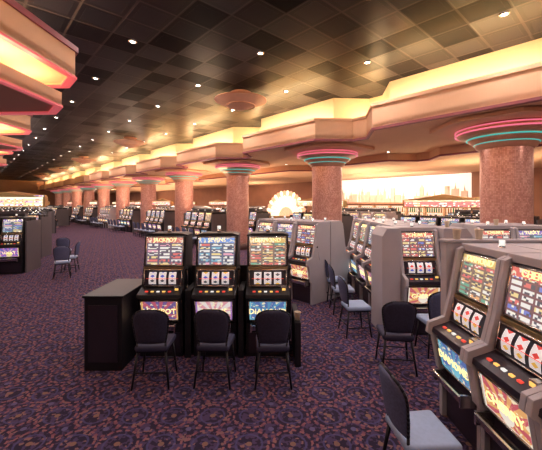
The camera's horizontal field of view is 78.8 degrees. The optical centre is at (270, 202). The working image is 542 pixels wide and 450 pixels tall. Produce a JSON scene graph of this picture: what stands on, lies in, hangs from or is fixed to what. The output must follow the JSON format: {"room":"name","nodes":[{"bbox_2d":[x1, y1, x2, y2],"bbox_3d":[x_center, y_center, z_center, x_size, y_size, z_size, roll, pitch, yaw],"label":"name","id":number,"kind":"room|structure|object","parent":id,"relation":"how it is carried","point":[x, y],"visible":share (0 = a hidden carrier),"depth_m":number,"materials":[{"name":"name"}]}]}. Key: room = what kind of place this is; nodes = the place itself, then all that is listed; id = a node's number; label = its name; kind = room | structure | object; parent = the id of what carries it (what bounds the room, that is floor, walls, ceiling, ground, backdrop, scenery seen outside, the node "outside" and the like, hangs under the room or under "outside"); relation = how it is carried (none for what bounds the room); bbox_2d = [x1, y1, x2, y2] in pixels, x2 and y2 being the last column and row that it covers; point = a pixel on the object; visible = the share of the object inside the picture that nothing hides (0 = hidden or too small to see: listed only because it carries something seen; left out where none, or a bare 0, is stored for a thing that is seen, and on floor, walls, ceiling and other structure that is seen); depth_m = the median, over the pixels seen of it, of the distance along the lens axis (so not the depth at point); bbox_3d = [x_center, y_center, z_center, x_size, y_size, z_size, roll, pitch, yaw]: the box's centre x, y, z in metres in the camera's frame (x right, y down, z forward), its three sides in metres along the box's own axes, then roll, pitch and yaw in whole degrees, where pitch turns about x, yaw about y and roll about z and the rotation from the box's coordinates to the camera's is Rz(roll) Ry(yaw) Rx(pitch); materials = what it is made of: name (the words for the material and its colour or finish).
{"room":"games hall","nodes":[
{"label":"games hall","id":0,"kind":"room"},
{"bbox_2d":[0,0,77,165],"bbox_3d":[-21.373,-2.555,17.044,11.393,1.890,73.996,0,0,-42],"label":"ceiling","id":1,"kind":"structure","parent":0,"point":[36,60],"depth_m":5.17,"materials":[{"name":"beige paint"}]},
{"bbox_2d":[0,180,115,207],"bbox_3d":[-39.324,-0.600,50.908,30.506,5.800,0.200,0,0,-42],"label":"wall","id":2,"kind":"structure","parent":0,"point":[30,187],"depth_m":52.05,"materials":[{"name":"paint"}]},
{"bbox_2d":[0,221,474,449],"bbox_3d":[-14.318,2.400,23.491,30.506,0.200,74.014,0,0,-42],"label":"floor","id":3,"kind":"structure","parent":0,"point":[48,400],"depth_m":4.16,"materials":[{"name":"carpet"}]},
{"bbox_2d":[0,211,40,274],"bbox_3d":[-9.650,1.290,11.000,3.060,2.020,1.619,0,0,-14],"label":"machines","id":4,"kind":"object","parent":3,"relation":"on","point":[20,233],"visible":1,"depth_m":10.84,"materials":[{"name":"black laminate"}]},
{"bbox_2d":[3,207,45,210],"bbox_3d":[-18.450,0.915,24.700,3.060,2.770,1.619,0,0,-14],"label":"machines","id":5,"kind":"object","parent":3,"relation":"on","point":[10,207],"visible":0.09,"depth_m":24.39,"materials":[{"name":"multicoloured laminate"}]},
{"bbox_2d":[0,192,51,257],"bbox_3d":[-11.250,0.915,14.000,3.060,2.770,1.619,0,0,-14],"label":"machines","id":6,"kind":"object","parent":3,"relation":"on","point":[7,199],"visible":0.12,"depth_m":14.11,"materials":[{"name":"black laminate"}]},
{"bbox_2d":[0,196,51,215],"bbox_3d":[-15.850,0.840,20.900,3.060,2.920,1.619,0,0,-14],"label":"machines","id":7,"kind":"object","parent":3,"relation":"on","point":[42,210],"visible":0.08,"depth_m":20.98,"materials":[{"name":"black laminate"}]},
{"bbox_2d":[3,191,50,216],"bbox_3d":[-13.550,0.840,17.400,3.060,2.920,1.619,0,0,-14],"label":"machines","id":8,"kind":"object","parent":3,"relation":"on","point":[35,212],"visible":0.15,"depth_m":17.52,"materials":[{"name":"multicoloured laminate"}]},
{"bbox_2d":[39,207,57,233],"bbox_3d":[-17.790,0.990,25.740,1.619,2.620,3.060,0,0,-42],"label":"machines","id":9,"kind":"object","parent":3,"relation":"on","point":[54,221],"visible":0.32,"depth_m":24.92,"materials":[{"name":"black plastic"}]},
{"bbox_2d":[47,189,62,205],"bbox_3d":[-32.378,0.135,50.447,3.234,4.330,3.234,0,0,3],"label":"column","id":10,"kind":"structure","parent":3,"relation":"on","point":[58,195],"depth_m":49.93,"materials":[{"name":"stone"}]},
{"bbox_2d":[52,206,70,225],"bbox_3d":[-22.063,1.290,34.432,1.619,2.020,3.060,0,0,-42],"label":"machines","id":11,"kind":"object","parent":3,"relation":"on","point":[61,213],"visible":0.68,"depth_m":33.36,"materials":[{"name":"black laminate"}]},
{"bbox_2d":[52,246,71,279],"bbox_3d":[-6.437,1.800,10.176,0.476,1.004,0.521,0,0,-29],"label":"chair","id":12,"kind":"object","parent":3,"relation":"on","point":[61,254],"visible":1,"depth_m":10.00,"materials":[{"name":"fabric"}]},
{"bbox_2d":[53,188,71,206],"bbox_3d":[-28.543,0.135,46.242,3.234,4.330,3.234,0,0,-42],"label":"column","id":13,"kind":"structure","parent":3,"relation":"on","point":[67,194],"depth_m":45.73,"materials":[{"name":"stone"}]},
{"bbox_2d":[56,238,71,261],"bbox_3d":[-7.889,1.800,12.575,0.476,1.004,0.521,0,0,-23],"label":"chair","id":14,"kind":"object","parent":3,"relation":"on","point":[60,241],"visible":0.53,"depth_m":12.36,"materials":[{"name":"fabric"}]},
{"bbox_2d":[65,201,71,219],"bbox_3d":[-26.755,0.990,44.029,1.619,2.620,3.060,0,0,-42],"label":"machines","id":15,"kind":"object","parent":3,"relation":"on","point":[68,202],"visible":0.09,"depth_m":42.78,"materials":[{"name":"black laminate"}]},
{"bbox_2d":[61,241,79,271],"bbox_3d":[-6.724,1.800,11.109,0.521,1.004,0.476,0,0,-19],"label":"chair","id":16,"kind":"object","parent":3,"relation":"on","point":[77,246],"visible":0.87,"depth_m":11.03,"materials":[{"name":"fabric"}]},
{"bbox_2d":[61,187,82,212],"bbox_3d":[-24.708,0.135,42.038,3.234,4.330,3.234,0,0,-42],"label":"column","id":17,"kind":"structure","parent":3,"relation":"on","point":[76,192],"depth_m":41.52,"materials":[{"name":"stone"}]},
{"bbox_2d":[71,205,82,222],"bbox_3d":[-22.919,1.290,39.824,1.619,2.020,3.060,0,0,-42],"label":"machines","id":18,"kind":"object","parent":3,"relation":"on","point":[78,210],"visible":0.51,"depth_m":38.98,"materials":[{"name":"black laminate"}]},
{"bbox_2d":[71,185,96,222],"bbox_3d":[-20.873,0.135,37.833,3.234,4.330,3.234,0,0,-42],"label":"column","id":19,"kind":"structure","parent":3,"relation":"on","point":[88,190],"depth_m":37.31,"materials":[{"name":"stone"}]},
{"bbox_2d":[83,200,97,224],"bbox_3d":[-19.084,0.990,35.619,1.619,2.620,3.060,0,0,-42],"label":"machines","id":20,"kind":"object","parent":3,"relation":"on","point":[92,211],"visible":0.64,"depth_m":34.85,"materials":[{"name":"black laminate"}]},
{"bbox_2d":[84,182,114,215],"bbox_3d":[-17.038,0.135,33.628,3.234,4.330,3.234,0,0,-42],"label":"column","id":21,"kind":"structure","parent":3,"relation":"on","point":[103,188],"depth_m":33.09,"materials":[{"name":"stone"}]},
{"bbox_2d":[97,206,115,227],"bbox_3d":[-15.249,1.290,31.414,1.678,2.020,3.060,0,0,-42],"label":"machines","id":22,"kind":"object","parent":3,"relation":"on","point":[107,212],"visible":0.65,"depth_m":30.42,"materials":[{"name":"black"}]},
{"bbox_2d":[82,279,141,370],"bbox_3d":[-2.300,1.785,5.020,0.560,1.030,1.040,0,0,0],"label":"cabinet","id":23,"kind":"object","parent":3,"relation":"on","point":[109,339],"depth_m":4.52,"materials":[{"name":"black laminate"}]},
{"bbox_2d":[101,179,136,228],"bbox_3d":[-13.203,0.135,29.423,3.234,4.330,3.234,0,0,-42],"label":"column","id":24,"kind":"structure","parent":3,"relation":"on","point":[122,186],"depth_m":28.90,"materials":[{"name":"stone"}]},
{"bbox_2d":[116,220,124,232],"bbox_3d":[-11.654,1.800,25.502,0.521,1.004,0.476,0,0,-42],"label":"chair","id":25,"kind":"object","parent":3,"relation":"on","point":[117,221],"visible":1,"depth_m":25.39,"materials":[{"name":"fabric"}]},
{"bbox_2d":[117,206,140,231],"bbox_3d":[-11.414,1.290,27.209,1.619,2.020,3.060,0,0,-42],"label":"machines","id":26,"kind":"object","parent":3,"relation":"on","point":[126,218],"visible":0.72,"depth_m":26.20,"materials":[{"name":"plastic"}]},
{"bbox_2d":[133,222,141,236],"bbox_3d":[-9.315,1.800,22.937,0.521,1.004,0.476,0,0,-42],"label":"chair","id":27,"kind":"object","parent":3,"relation":"on","point":[134,223],"visible":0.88,"depth_m":22.73,"materials":[{"name":"fabric"}]},
{"bbox_2d":[137,222,145,236],"bbox_3d":[-8.816,1.800,22.390,0.521,1.004,0.476,0,0,-42],"label":"chair","id":28,"kind":"object","parent":3,"relation":"on","point":[138,224],"visible":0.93,"depth_m":22.22,"materials":[{"name":"fabric"}]},
{"bbox_2d":[141,223,149,236],"bbox_3d":[-8.318,1.800,21.844,0.521,1.004,0.476,0,0,-42],"label":"chair","id":29,"kind":"object","parent":3,"relation":"on","point":[142,224],"visible":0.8,"depth_m":21.65,"materials":[{"name":"fabric"}]},
{"bbox_2d":[123,175,170,233],"bbox_3d":[-9.368,0.135,25.218,3.234,4.330,3.234,0,0,-42],"label":"column","id":30,"kind":"structure","parent":3,"relation":"on","point":[148,183],"depth_m":24.67,"materials":[{"name":"stone"}]},
{"bbox_2d":[145,223,154,234],"bbox_3d":[-7.819,1.800,21.297,0.521,1.004,0.476,0,0,-42],"label":"chair","id":31,"kind":"object","parent":3,"relation":"on","point":[146,224],"visible":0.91,"depth_m":21.15,"materials":[{"name":"fabric"}]},
{"bbox_2d":[130,309,177,390],"bbox_3d":[-1.498,1.800,4.252,0.476,1.004,0.521,0,0,-3],"label":"chair","id":32,"kind":"object","parent":3,"relation":"on","point":[150,327],"visible":1,"depth_m":4.06,"materials":[{"name":"fabric"}]},
{"bbox_2d":[143,198,174,232],"bbox_3d":[-7.579,0.990,23.005,1.619,2.620,3.060,0,0,-42],"label":"machines","id":33,"kind":"object","parent":3,"relation":"on","point":[158,219],"visible":0.8,"depth_m":22.14,"materials":[{"name":"plastic"}]},
{"bbox_2d":[136,226,192,355],"bbox_3d":[-1.621,1.335,5.165,0.698,1.930,0.789,0,0,0],"label":"machine","id":34,"kind":"object","parent":3,"relation":"on","point":[168,255],"visible":0.8,"depth_m":5.01,"materials":[{"name":"black laminate"}]},
{"bbox_2d":[157,206,174,209],"bbox_3d":[-9.116,1.290,28.697,1.678,2.020,3.060,0,0,-42],"label":"machines","id":35,"kind":"object","parent":3,"relation":"on","point":[160,207],"visible":0.14,"depth_m":27.93,"materials":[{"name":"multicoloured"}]},
{"bbox_2d":[155,169,211,230],"bbox_3d":[-5.533,0.135,21.013,3.234,4.330,3.234,0,0,-42],"label":"column","id":36,"kind":"structure","parent":3,"relation":"on","point":[184,179],"depth_m":20.48,"materials":[{"name":"stone"}]},
{"bbox_2d":[189,228,196,243],"bbox_3d":[-3.984,1.800,17.092,0.521,1.004,0.476,0,0,-42],"label":"chair","id":37,"kind":"object","parent":3,"relation":"on","point":[190,229],"visible":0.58,"depth_m":16.86,"materials":[{"name":"plastic"}]},
{"bbox_2d":[181,208,226,243],"bbox_3d":[-3.744,1.290,18.800,1.619,2.020,3.060,0,0,-42],"label":"machines","id":38,"kind":"object","parent":3,"relation":"on","point":[200,220],"visible":0.72,"depth_m":17.97,"materials":[{"name":"black laminate"}]},
{"bbox_2d":[193,309,235,389],"bbox_3d":[-0.721,1.800,4.272,0.476,1.004,0.521,0,0,3],"label":"chair","id":39,"kind":"object","parent":3,"relation":"on","point":[212,326],"visible":1,"depth_m":4.08,"materials":[{"name":"fabric"}]},
{"bbox_2d":[191,226,240,355],"bbox_3d":[-0.821,1.335,5.165,0.698,1.930,0.789,0,0,0],"label":"machine","id":40,"kind":"object","parent":3,"relation":"on","point":[217,269],"visible":0.8,"depth_m":5.01,"materials":[{"name":"black metal"}]},
{"bbox_2d":[209,200,226,211],"bbox_3d":[-5.260,0.990,32.484,1.619,2.620,3.060,0,0,-42],"label":"machines","id":41,"kind":"object","parent":3,"relation":"on","point":[215,202],"visible":0.07,"depth_m":32.31,"materials":[{"name":"black laminate"}]},
{"bbox_2d":[220,201,226,211],"bbox_3d":[-2.746,0.990,25.720,1.619,2.620,3.060,0,0,-42],"label":"machines","id":42,"kind":"object","parent":3,"relation":"on","point":[225,202],"visible":0.06,"depth_m":26.35,"materials":[{"name":"black laminate"}]},
{"bbox_2d":[203,160,269,249],"bbox_3d":[-1.698,0.135,16.808,3.234,4.330,3.234,0,0,3],"label":"column","id":43,"kind":"structure","parent":3,"relation":"on","point":[237,172],"depth_m":16.28,"materials":[{"name":"stone"}]},
{"bbox_2d":[185,265,300,366],"bbox_3d":[-0.765,1.675,5.120,2.370,1.250,1.000,0,0,0],"label":"divider","id":44,"kind":"object","parent":3,"relation":"on","point":[295,332],"visible":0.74,"depth_m":4.90,"materials":[{"name":"black laminate"}]},
{"bbox_2d":[294,311,300,319],"bbox_3d":[0.380,1.621,4.750,0.096,0.115,0.096,0,0,0],"label":"cup","id":45,"kind":"object","parent":44,"relation":"on","point":[297,313],"visible":1,"depth_m":4.72,"materials":[{"name":"plastic"}]},
{"bbox_2d":[226,208,270,231],"bbox_3d":[-1.446,1.290,20.287,1.619,2.020,3.060,0,0,-42],"label":"machines","id":46,"kind":"object","parent":3,"relation":"on","point":[255,214],"visible":0.27,"depth_m":19.10,"materials":[{"name":"plastic"}]},
{"bbox_2d":[249,206,270,212],"bbox_3d":[-1.425,1.290,28.279,1.678,2.020,3.060,0,0,-42],"label":"machines","id":47,"kind":"object","parent":3,"relation":"on","point":[263,207],"visible":0.02,"depth_m":27.48,"materials":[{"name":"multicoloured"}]},
{"bbox_2d":[246,226,291,355],"bbox_3d":[-0.031,1.335,5.165,0.698,1.930,0.789,0,0,0],"label":"machine","id":48,"kind":"object","parent":3,"relation":"on","point":[268,276],"visible":0.8,"depth_m":5.00,"materials":[{"name":"black metal"}]},
{"bbox_2d":[256,216,283,230],"bbox_3d":[-0.093,1.335,8.915,0.829,1.930,0.721,0,0,-42],"label":"machine","id":49,"kind":"object","parent":3,"relation":"on","point":[261,224],"visible":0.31,"depth_m":8.95,"materials":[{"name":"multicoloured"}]},
{"bbox_2d":[254,310,292,390],"bbox_3d":[0.021,1.800,4.252,0.476,1.004,0.521,0,0,-2],"label":"chair","id":50,"kind":"object","parent":3,"relation":"on","point":[273,327],"visible":1,"depth_m":4.05,"materials":[{"name":"fabric"}]},
{"bbox_2d":[267,190,305,217],"bbox_3d":[0.886,0.773,19.500,2.376,3.054,0.540,0,0,8],"label":"sign","id":51,"kind":"object","parent":3,"relation":"on","point":[283,209],"visible":0.64,"depth_m":19.46,"materials":[{"name":"yellow plastic"}]},
{"bbox_2d":[274,217,304,254],"bbox_3d":[0.392,1.335,8.383,0.829,1.930,0.721,0,0,-42],"label":"machine","id":52,"kind":"object","parent":3,"relation":"on","point":[286,225],"visible":0.23,"depth_m":8.30,"materials":[{"name":"black"}]},
{"bbox_2d":[288,218,329,304],"bbox_3d":[0.877,1.335,7.851,0.829,1.930,0.721,0,0,-42],"label":"machine","id":53,"kind":"object","parent":3,"relation":"on","point":[310,249],"visible":0.94,"depth_m":7.68,"materials":[{"name":"black"}]},
{"bbox_2d":[290,198,352,246],"bbox_3d":[2.389,0.990,16.082,1.619,2.620,3.060,0,0,-42],"label":"machines","id":54,"kind":"object","parent":3,"relation":"on","point":[347,220],"visible":0.13,"depth_m":15.27,"materials":[{"name":"black laminate"}]},
{"bbox_2d":[285,143,374,221],"bbox_3d":[2.137,0.135,12.603,3.234,4.330,3.234,0,0,-42],"label":"column","id":55,"kind":"structure","parent":3,"relation":"on","point":[326,161],"depth_m":12.06,"materials":[{"name":"stone"}]},
{"bbox_2d":[314,218,349,298],"bbox_3d":[1.495,1.335,8.434,0.829,1.930,0.721,0,0,-42],"label":"machine","id":56,"kind":"object","parent":3,"relation":"on","point":[339,258],"visible":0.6,"depth_m":8.09,"materials":[{"name":"black"}]},
{"bbox_2d":[325,260,345,301],"bbox_3d":[1.472,1.800,7.897,0.521,1.004,0.476,0,0,-6],"label":"chair","id":57,"kind":"object","parent":3,"relation":"on","point":[326,263],"visible":0.42,"depth_m":7.70,"materials":[{"name":"fabric"}]},
{"bbox_2d":[328,263,354,314],"bbox_3d":[1.472,1.800,7.000,0.521,1.004,0.476,0,0,0],"label":"chair","id":58,"kind":"object","parent":3,"relation":"on","point":[335,288],"visible":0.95,"depth_m":6.83,"materials":[{"name":"fabric"}]},
{"bbox_2d":[337,275,371,338],"bbox_3d":[1.452,1.800,5.847,0.521,1.004,0.476,0,0,-6],"label":"chair","id":59,"kind":"object","parent":3,"relation":"on","point":[360,306],"visible":1,"depth_m":5.68,"materials":[{"name":"fabric"}]},
{"bbox_2d":[346,217,375,286],"bbox_3d":[2.385,1.335,8.972,0.829,1.930,0.721,0,0,0],"label":"machine","id":60,"kind":"object","parent":3,"relation":"on","point":[355,224],"visible":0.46,"depth_m":9.11,"materials":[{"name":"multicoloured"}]},
{"bbox_2d":[348,218,381,297],"bbox_3d":[2.385,1.335,8.252,0.829,1.930,0.721,0,0,0],"label":"machine","id":61,"kind":"object","parent":3,"relation":"on","point":[353,273],"visible":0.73,"depth_m":8.38,"materials":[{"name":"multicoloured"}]},
{"bbox_2d":[342,208,397,219],"bbox_3d":[4.924,1.290,17.311,1.678,2.020,3.060,0,0,-42],"label":"machines","id":62,"kind":"object","parent":3,"relation":"on","point":[357,213],"visible":0.23,"depth_m":16.72,"materials":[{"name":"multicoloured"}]},
{"bbox_2d":[353,219,393,304],"bbox_3d":[2.385,1.335,7.532,0.829,1.930,0.721,0,0,0],"label":"machine","id":63,"kind":"object","parent":3,"relation":"on","point":[366,252],"visible":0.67,"depth_m":7.71,"materials":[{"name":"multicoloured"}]},
{"bbox_2d":[355,207,403,218],"bbox_3d":[6.245,1.290,19.869,1.619,2.020,3.060,0,0,-42],"label":"machines","id":64,"kind":"object","parent":3,"relation":"on","point":[398,213],"visible":0.08,"depth_m":18.93,"materials":[{"name":"black laminate"}]},
{"bbox_2d":[362,221,409,305],"bbox_3d":[2.385,1.335,6.812,0.829,1.930,0.721,0,0,0],"label":"machine","id":65,"kind":"object","parent":3,"relation":"on","point":[366,265],"visible":0.18,"depth_m":7.05,"materials":[{"name":"black"}]},
{"bbox_2d":[375,301,417,376],"bbox_3d":[1.737,1.800,4.593,0.476,1.004,0.521,0,0,7],"label":"chair","id":66,"kind":"object","parent":3,"relation":"on","point":[398,317],"visible":1,"depth_m":4.40,"materials":[{"name":"fabric"}]},
{"bbox_2d":[390,219,414,223],"bbox_3d":[3.255,1.335,7.548,0.829,1.930,0.721,0,0,0],"label":"machine","id":67,"kind":"object","parent":3,"relation":"on","point":[405,220],"visible":0.02,"depth_m":7.51,"materials":[{"name":"black"}]},
{"bbox_2d":[342,205,470,215],"bbox_3d":[7.795,1.220,21.458,0.450,2.160,9.200,0,0,-42],"label":"bar","id":68,"kind":"object","parent":3,"relation":"on","point":[423,211],"visible":0.2,"depth_m":20.13,"materials":[{"name":"beige"}]},
{"bbox_2d":[391,223,440,334],"bbox_3d":[2.628,1.335,5.955,0.721,1.930,0.829,0,0,0],"label":"machine","id":69,"kind":"object","parent":3,"relation":"on","point":[420,253],"visible":0.62,"depth_m":5.79,"materials":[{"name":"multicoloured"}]},
{"bbox_2d":[402,221,436,225],"bbox_3d":[3.255,1.335,6.828,0.829,1.930,0.721,0,0,0],"label":"machine","id":70,"kind":"object","parent":3,"relation":"on","point":[419,223],"visible":0.04,"depth_m":6.75,"materials":[{"name":"black"}]},
{"bbox_2d":[379,362,462,449],"bbox_3d":[1.143,1.800,2.618,0.521,1.004,0.476,0,0,-5],"label":"chair","id":71,"kind":"object","parent":3,"relation":"on","point":[415,430],"visible":1,"depth_m":2.51,"materials":[{"name":"fabric"}]},
{"bbox_2d":[371,226,472,326],"bbox_3d":[2.715,1.370,6.040,1.570,1.860,0.640,0,0,0],"label":"tall cabinet","id":72,"kind":"object","parent":3,"relation":"on","point":[385,240],"visible":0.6,"depth_m":5.72,"materials":[{"name":"grey laminate"}]},
{"bbox_2d":[414,292,440,358],"bbox_3d":[2.550,1.800,5.072,0.476,1.004,0.521,0,0,0],"label":"chair","id":73,"kind":"object","parent":3,"relation":"on","point":[434,300],"visible":0.4,"depth_m":4.89,"materials":[{"name":"fabric"}]},
{"bbox_2d":[396,194,479,225],"bbox_3d":[6.224,0.990,11.877,1.619,2.620,3.060,0,0,-42],"label":"machines","id":74,"kind":"object","parent":3,"relation":"on","point":[442,200],"visible":0.28,"depth_m":11.74,"materials":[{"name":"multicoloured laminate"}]},
{"bbox_2d":[450,220,489,227],"bbox_3d":[4.342,1.335,7.304,0.721,1.930,0.829,0,0,0],"label":"machine","id":75,"kind":"object","parent":3,"relation":"on","point":[461,225],"visible":0.13,"depth_m":7.08,"materials":[{"name":"black"}]},
{"bbox_2d":[425,240,541,449],"bbox_3d":[2.106,1.335,3.262,0.829,1.930,0.721,0,0,0],"label":"machine","id":76,"kind":"object","parent":3,"relation":"on","point":[463,324],"visible":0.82,"depth_m":3.28,"materials":[{"name":"black"}]},
{"bbox_2d":[429,106,541,223],"bbox_3d":[5.972,0.135,8.398,3.234,4.330,3.234,0,0,3],"label":"column","id":77,"kind":"structure","parent":3,"relation":"on","point":[506,140],"depth_m":7.89,"materials":[{"name":"stone"}]},
{"bbox_2d":[438,239,541,314],"bbox_3d":[2.550,1.355,3.735,1.240,1.890,0.150,0,0,0],"label":"end panel","id":78,"kind":"object","parent":3,"relation":"on","point":[448,246],"visible":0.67,"depth_m":3.67,"materials":[{"name":"grey laminate"}]},
{"bbox_2d":[452,229,460,239],"bbox_3d":[2.100,0.351,3.730,0.096,0.115,0.096,0,0,0],"label":"cup","id":79,"kind":"object","parent":78,"relation":"on","point":[456,232],"visible":0.99,"depth_m":3.70,"materials":[{"name":"paper"}]},
{"bbox_2d":[474,229,483,239],"bbox_3d":[2.350,0.351,3.730,0.096,0.115,0.096,0,0,0],"label":"cup","id":80,"kind":"object","parent":78,"relation":"on","point":[478,232],"visible":0.99,"depth_m":3.70,"materials":[{"name":"plastic"}]},
{"bbox_2d":[464,221,515,238],"bbox_3d":[4.358,1.335,6.436,0.721,1.930,0.829,0,0,0],"label":"machine","id":81,"kind":"object","parent":3,"relation":"on","point":[491,231],"visible":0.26,"depth_m":6.41,"materials":[{"name":"black"}]},
{"bbox_2d":[449,210,541,224],"bbox_3d":[8.759,1.290,13.106,1.619,2.020,3.060,0,0,-42],"label":"machines","id":82,"kind":"object","parent":3,"relation":"on","point":[537,221],"visible":0.02,"depth_m":13.43,"materials":[{"name":"black laminate"}]},
{"bbox_2d":[463,253,541,449],"bbox_3d":[2.106,1.335,2.552,0.829,1.930,0.721,0,0,0],"label":"machine","id":83,"kind":"object","parent":3,"relation":"on","point":[506,369],"visible":0.96,"depth_m":2.65,"materials":[{"name":"black plastic"}]},
{"bbox_2d":[490,220,521,223],"bbox_3d":[5.062,1.335,7.304,0.721,1.930,0.829,0,0,0],"label":"machine","id":84,"kind":"object","parent":3,"relation":"on","point":[505,222],"visible":0.02,"depth_m":7.08,"materials":[{"name":"black"}]},
{"bbox_2d":[500,221,541,238],"bbox_3d":[5.078,1.335,6.436,0.721,1.930,0.829,0,0,0],"label":"machine","id":85,"kind":"object","parent":3,"relation":"on","point":[522,231],"visible":0.24,"depth_m":6.40,"materials":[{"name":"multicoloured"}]},
{"bbox_2d":[505,243,541,249],"bbox_3d":[2.954,1.335,3.278,0.829,1.930,0.721,0,0,0],"label":"machine","id":86,"kind":"object","parent":3,"relation":"on","point":[538,246],"visible":0.12,"depth_m":3.42,"materials":[{"name":"black metal"}]},
{"bbox_2d":[525,392,541,449],"bbox_3d":[2.106,1.335,1.842,0.829,1.930,0.721,0,0,0],"label":"machine","id":87,"kind":"object","parent":3,"relation":"on","point":[533,409],"visible":1,"depth_m":2.16,"materials":[{"name":"black"}]},
{"bbox_2d":[0,0,541,180],"bbox_3d":[-14.318,-3.600,23.492,72.416,0.200,75.243,0,0,0],"label":"ceiling","id":88,"kind":"structure","parent":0,"point":[317,51],"depth_m":7.88,"materials":[{"name":"paint"}]},
{"bbox_2d":[34,173,48,177],"bbox_3d":[-27.381,-3.225,39.469,1.660,0.550,1.660,0,0,0],"label":"lamp","id":89,"kind":"object","parent":88,"relation":"attached to","point":[40,176],"depth_m":39.10,"materials":[{"name":"pink glass"}]},
{"bbox_2d":[48,167,66,172],"bbox_3d":[-20.776,-3.225,32.227,1.660,0.550,1.660,0,0,0],"label":"lamp","id":90,"kind":"object","parent":88,"relation":"attached to","point":[58,170],"depth_m":31.93,"materials":[{"name":"pink glass"}]},
{"bbox_2d":[71,156,95,163],"bbox_3d":[-14.170,-3.225,24.984,1.660,0.550,1.660,0,0,0],"label":"lamp","id":91,"kind":"object","parent":88,"relation":"attached to","point":[82,160],"depth_m":24.65,"materials":[{"name":"pink glass"}]},
{"bbox_2d":[113,137,146,147],"bbox_3d":[-7.565,-3.225,17.742,1.660,0.550,1.660,0,0,0],"label":"lamp","id":92,"kind":"object","parent":88,"relation":"attached to","point":[129,142],"depth_m":17.40,"materials":[{"name":"pink glass"}]},
{"bbox_2d":[128,39,136,43],"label":"recessed light","id":93,"kind":"object","parent":88,"relation":"in","point":[131,41],"depth_m":7.13,"materials":[{"name":"grey"}]},
{"bbox_2d":[214,89,266,110],"bbox_3d":[-0.960,-3.225,10.500,1.660,0.550,1.660,0,0,0],"label":"lamp","id":94,"kind":"object","parent":88,"relation":"attached to","point":[239,99],"depth_m":10.13,"materials":[{"name":"pink glass"}]},
{"bbox_2d":[37,38,541,190],"bbox_3d":[-7.686,-2.730,29.541,59.150,1.540,63.145,0,0,0],"label":"ceiling soffit","id":95,"kind":"structure","parent":88,"relation":"attached to","point":[400,120],"depth_m":10.36,"materials":[{"name":"beige paint"}]},
{"bbox_2d":[499,11,509,16],"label":"recessed light","id":96,"kind":"object","parent":88,"relation":"in","point":[502,14],"depth_m":6.09,"materials":[{"name":"grey"}]},
{"bbox_2d":[82,141,541,193],"bbox_3d":[-5.979,-1.860,31.098,55.736,0.320,60.031,0,0,0],"label":"wall","id":97,"kind":"structure","parent":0,"point":[458,158],"depth_m":16.94,"materials":[{"name":"paint"}]},
{"bbox_2d":[130,168,541,218],"bbox_3d":[-2.975,-0.600,33.837,0.200,5.800,74.015,0,0,-42],"label":"wall","id":98,"kind":"structure","parent":0,"point":[259,195],"depth_m":30.18,"materials":[{"name":"paint"}]},
{"bbox_2d":[342,173,471,203],"bbox_3d":[7.824,-0.800,21.485,0.450,1.740,9.400,0,0,-42],"label":"mural","id":99,"kind":"object","parent":98,"relation":"attached to","point":[394,190],"visible":0.7,"depth_m":21.00,"materials":[{"name":"beige paint"}]}
]}

